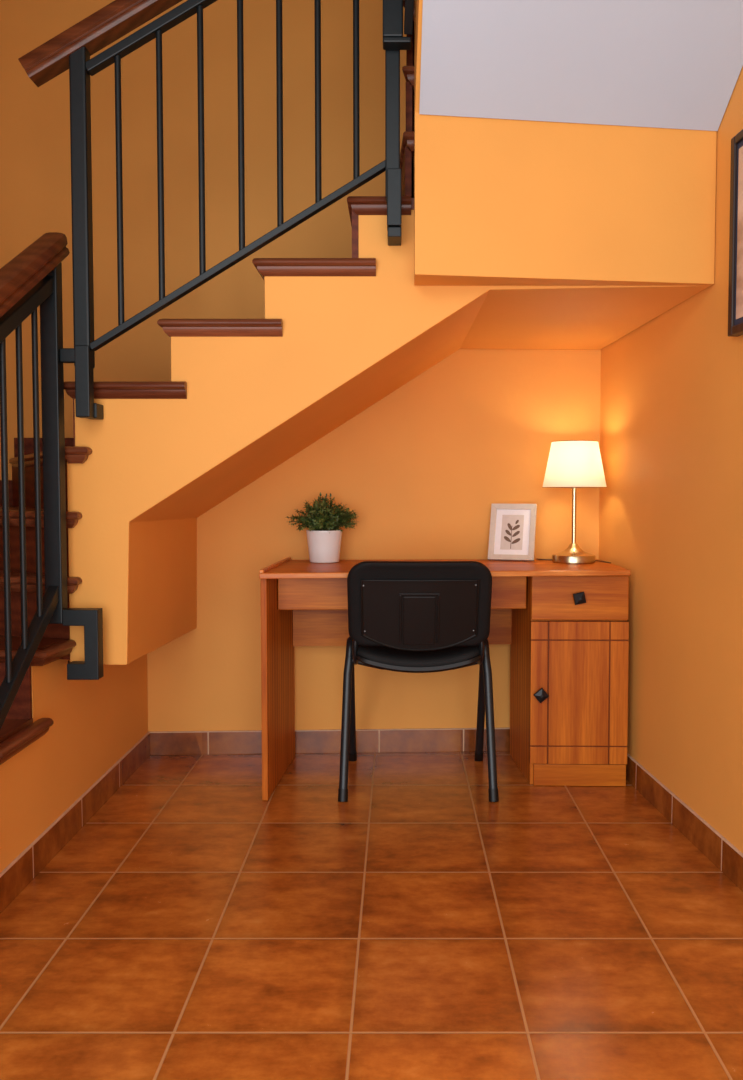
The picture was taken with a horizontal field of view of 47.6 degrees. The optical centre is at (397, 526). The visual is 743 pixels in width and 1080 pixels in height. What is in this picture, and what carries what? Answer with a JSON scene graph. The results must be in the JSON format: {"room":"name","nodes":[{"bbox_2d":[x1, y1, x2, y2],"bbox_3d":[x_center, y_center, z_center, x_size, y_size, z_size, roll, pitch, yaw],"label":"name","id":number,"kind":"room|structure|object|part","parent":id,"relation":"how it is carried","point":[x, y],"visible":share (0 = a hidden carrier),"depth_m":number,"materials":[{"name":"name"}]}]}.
{"room":"home office","nodes":[
{"label":"home office","id":0,"kind":"room"},
{"bbox_2d":[0,0,600,730],"bbox_3d":[-0.485,-1.268,3.249,2.977,4.300,0.124,0,3,-2],"label":"wall","id":1,"kind":"structure","parent":0,"point":[422,469],"depth_m":3.20,"materials":[{"name":"orange paint"}]},
{"bbox_2d":[148,727,509,754],"bbox_3d":[-0.090,0.837,3.292,1.756,0.091,0.010,0,3,-2],"label":"baseboard","id":2,"kind":"structure","parent":1,"relation":"attached to","point":[419,739],"depth_m":3.28,"materials":[{"name":"tile"}]},
{"bbox_2d":[0,751,742,1079],"bbox_3d":[-0.235,1.053,0.521,3.470,0.100,5.950,0,3,0],"label":"floor","id":3,"kind":"structure","parent":0,"point":[418,925],"depth_m":1.94,"materials":[{"name":"tile"}]},
{"bbox_2d":[0,0,742,872],"bbox_3d":[-0.457,-0.647,2.292,2.821,3.140,1.942,0,3,0],"label":"staircase","id":4,"kind":"structure","parent":3,"relation":"on","point":[558,157],"depth_m":2.32,"materials":[{"name":"orange paint"}]},
{"bbox_2d":[0,232,103,729],"bbox_3d":[-0.887,-0.030,2.064,0.153,1.508,0.758,0,3,0],"label":"stair railing","id":5,"kind":"object","parent":4,"relation":"on","point":[32,278],"visible":0.99,"depth_m":2.17,"materials":[{"name":"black metal"}]},
{"bbox_3d":[-0.928,-0.564,1.986,0.064,0.435,0.650,0,2,0],"label":"handrail","id":6,"kind":"part","parent":5,"relation":"part of","materials":[{"name":"brown wood"}]},
{"bbox_2d":[0,732,149,913],"bbox_3d":[-0.965,0.870,2.529,0.010,0.091,1.458,0,3,0],"label":"baseboard","id":7,"kind":"structure","parent":4,"relation":"attached to","point":[27,865],"depth_m":2.44,"materials":[{"name":"tile"}]},
{"bbox_2d":[18,0,401,419],"bbox_3d":[-0.496,-1.105,2.261,1.010,1.620,0.094,0,3,0],"label":"stair railing","id":8,"kind":"object","parent":4,"relation":"attached to","point":[71,49],"visible":0.98,"depth_m":2.24,"materials":[{"name":"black metal"}]},
{"bbox_3d":[-0.847,-0.852,2.257,0.044,0.847,0.044,0,2,0],"label":"post","id":9,"kind":"part","parent":8,"relation":"part of","materials":[{"name":"black metal"}]},
{"bbox_3d":[-0.862,-0.391,2.293,0.087,0.191,0.092,0,2,0],"label":"fixing plate","id":10,"kind":"part","parent":8,"relation":"part of","materials":[{"name":"black metal"}]},
{"bbox_3d":[-0.509,-1.486,2.229,0.982,0.608,0.064,0,2,0],"label":"handrail","id":11,"kind":"part","parent":8,"relation":"part of","materials":[{"name":"brown wood"}]},
{"bbox_3d":[-0.014,-1.394,2.231,0.039,1.040,0.040,0,2,0],"label":"post","id":12,"kind":"part","parent":8,"relation":"part of","materials":[{"name":"black metal"}]},
{"bbox_3d":[-0.010,-0.861,2.273,0.039,0.177,0.092,0,2,0],"label":"fixing plate","id":13,"kind":"part","parent":8,"relation":"part of","materials":[{"name":"black metal"}]},
{"bbox_2d":[383,0,413,49],"bbox_3d":[0.004,-1.465,2.043,0.078,0.440,0.330,0,3,-2],"label":"stair railing","id":14,"kind":"object","parent":4,"relation":"attached to","point":[393,39],"visible":1,"depth_m":2.17,"materials":[{"name":"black metal"}]},
{"bbox_2d":[338,561,498,801],"bbox_3d":[0.067,0.500,2.913,0.531,0.806,0.557,0,3,0],"label":"chair","id":15,"kind":"object","parent":3,"relation":"on","point":[404,616],"visible":1,"depth_m":2.71,"materials":[{"name":"black plastic"}]},
{"bbox_3d":[-0.175,0.669,2.825,0.032,0.449,0.138,0,3,8],"label":"leg","id":16,"kind":"part","parent":15,"relation":"part of","materials":[{"name":"black metal"}]},
{"bbox_3d":[-0.170,0.658,3.074,0.032,0.452,0.235,0,3,-2],"label":"leg","id":17,"kind":"part","parent":15,"relation":"part of","materials":[{"name":"black metal"}]},
{"bbox_3d":[0.067,0.422,2.946,0.435,0.076,0.410,0,2,0],"label":"seat","id":18,"kind":"part","parent":15,"relation":"part of","materials":[{"name":"black fabric"}]},
{"bbox_3d":[0.069,0.249,2.703,0.462,0.288,0.159,0,2,0],"label":"backrest","id":19,"kind":"part","parent":15,"relation":"part of","materials":[{"name":"black plastic"}]},
{"bbox_3d":[0.304,0.658,3.074,0.032,0.452,0.235,0,3,2],"label":"leg","id":20,"kind":"part","parent":15,"relation":"part of","materials":[{"name":"black metal"}]},
{"bbox_3d":[0.309,0.669,2.825,0.032,0.449,0.138,0,3,-8],"label":"leg","id":21,"kind":"part","parent":15,"relation":"part of","materials":[{"name":"black metal"}]},
{"bbox_2d":[259,557,630,799],"bbox_3d":[0.171,0.510,3.009,1.240,0.766,0.556,0,3,0],"label":"writing desk","id":22,"kind":"object","parent":3,"relation":"on","point":[565,627],"visible":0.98,"depth_m":2.90,"materials":[{"name":"brown wood"}]},
{"bbox_3d":[-0.423,0.525,2.994,0.020,0.738,0.467,0,3,4],"label":"panel","id":23,"kind":"part","parent":22,"relation":"part of","materials":[{"name":"brown wood"}]},
{"bbox_2d":[285,492,358,562],"bbox_3d":[-0.280,0.001,3.126,0.276,0.260,0.221,0,3,0],"label":"potted plant","id":24,"kind":"object","parent":22,"relation":"on","point":[323,520],"visible":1,"depth_m":3.08,"materials":[{"name":"green plant"}]},
{"bbox_3d":[-0.274,0.071,3.131,0.135,0.119,0.135,0,2,0],"label":"pot","id":25,"kind":"part","parent":24,"relation":"part of","materials":[{"name":"white ceramic"}]},
{"bbox_3d":[0.019,0.299,3.210,0.835,0.304,0.017,0,3,-3],"label":"modesty panel","id":26,"kind":"part","parent":22,"relation":"part of","materials":[{"name":"brown wood"}]},
{"bbox_3d":[0.017,0.226,2.932,0.865,0.122,0.018,0,3,-2],"label":"drawer","id":27,"kind":"part","parent":22,"relation":"part of","materials":[{"name":"brown wood"}]},
{"bbox_2d":[488,504,536,560],"bbox_3d":[0.435,0.020,3.201,0.173,0.214,0.094,1,3,16],"label":"photo frame","id":28,"kind":"object","parent":22,"relation":"on","point":[512,532],"visible":1,"depth_m":3.20,"materials":[{"name":"white wood"}]},
{"bbox_2d":[500,515,523,549],"bbox_3d":[0.434,0.021,3.202,0.083,0.130,0.051,1,3,16],"label":"print","id":29,"kind":"object","parent":28,"relation":"attached to","point":[511,526],"depth_m":3.20,"materials":[{"name":"beige paper"}]},
{"bbox_3d":[0.490,0.577,2.884,0.055,0.055,0.030,0,2,0],"label":"knob","id":30,"kind":"part","parent":22,"relation":"part of","materials":[{"name":"black metal"}]},
{"bbox_2d":[537,440,610,563],"bbox_3d":[0.654,-0.092,3.115,0.242,0.447,0.243,0,3,0],"label":"table lamp","id":31,"kind":"object","parent":22,"relation":"on","point":[574,464],"visible":1,"depth_m":3.03,"materials":[{"name":"white fabric"}]},
{"bbox_3d":[0.670,0.127,3.177,0.303,0.004,0.082,2,3,34],"label":"power cord","id":32,"kind":"part","parent":31,"relation":"part of","materials":[{"name":"black plastic"}]},
{"bbox_3d":[0.651,-0.229,3.105,0.233,0.170,0.233,0,2,0],"label":"lamp shade","id":33,"kind":"part","parent":31,"relation":"part of","materials":[{"name":"white fabric"}]},
{"bbox_3d":[0.623,0.572,2.905,0.335,0.494,0.020,0,3,1],"label":"door","id":34,"kind":"part","parent":22,"relation":"part of","materials":[{"name":"brown wood"}]},
{"bbox_3d":[0.618,0.243,2.867,0.046,0.046,0.030,0,2,0],"label":"knob","id":35,"kind":"part","parent":22,"relation":"part of","materials":[{"name":"black metal"}]},
{"bbox_3d":[0.624,0.243,2.891,0.332,0.153,0.018,0,3,1],"label":"drawer","id":36,"kind":"part","parent":22,"relation":"part of","materials":[{"name":"brown wood"}]},
{"bbox_2d":[599,66,742,852],"bbox_3d":[0.994,-1.194,1.549,0.120,4.300,3.624,0,3,-5],"label":"wall","id":37,"kind":"structure","parent":0,"point":[671,504],"depth_m":2.51,"materials":[{"name":"orange paint"}]},
{"bbox_2d":[626,753,742,891],"bbox_3d":[0.882,0.885,2.181,0.010,0.091,2.289,0,3,-5],"label":"baseboard","id":38,"kind":"structure","parent":37,"relation":"attached to","point":[724,855],"depth_m":2.46,"materials":[{"name":"tile"}]},
{"bbox_2d":[728,129,742,336],"bbox_3d":[0.883,-0.734,1.968,0.029,0.502,0.402,0,3,-5],"label":"wall picture","id":39,"kind":"object","parent":37,"relation":"attached to","point":[735,288],"visible":1,"depth_m":2.14},
{"bbox_2d":[736,146,742,318],"bbox_3d":[0.882,-0.734,1.968,0.014,0.426,0.337,0,3,-5],"label":"print","id":40,"kind":"object","parent":39,"relation":"attached to","point":[739,149],"depth_m":2.12}
]}

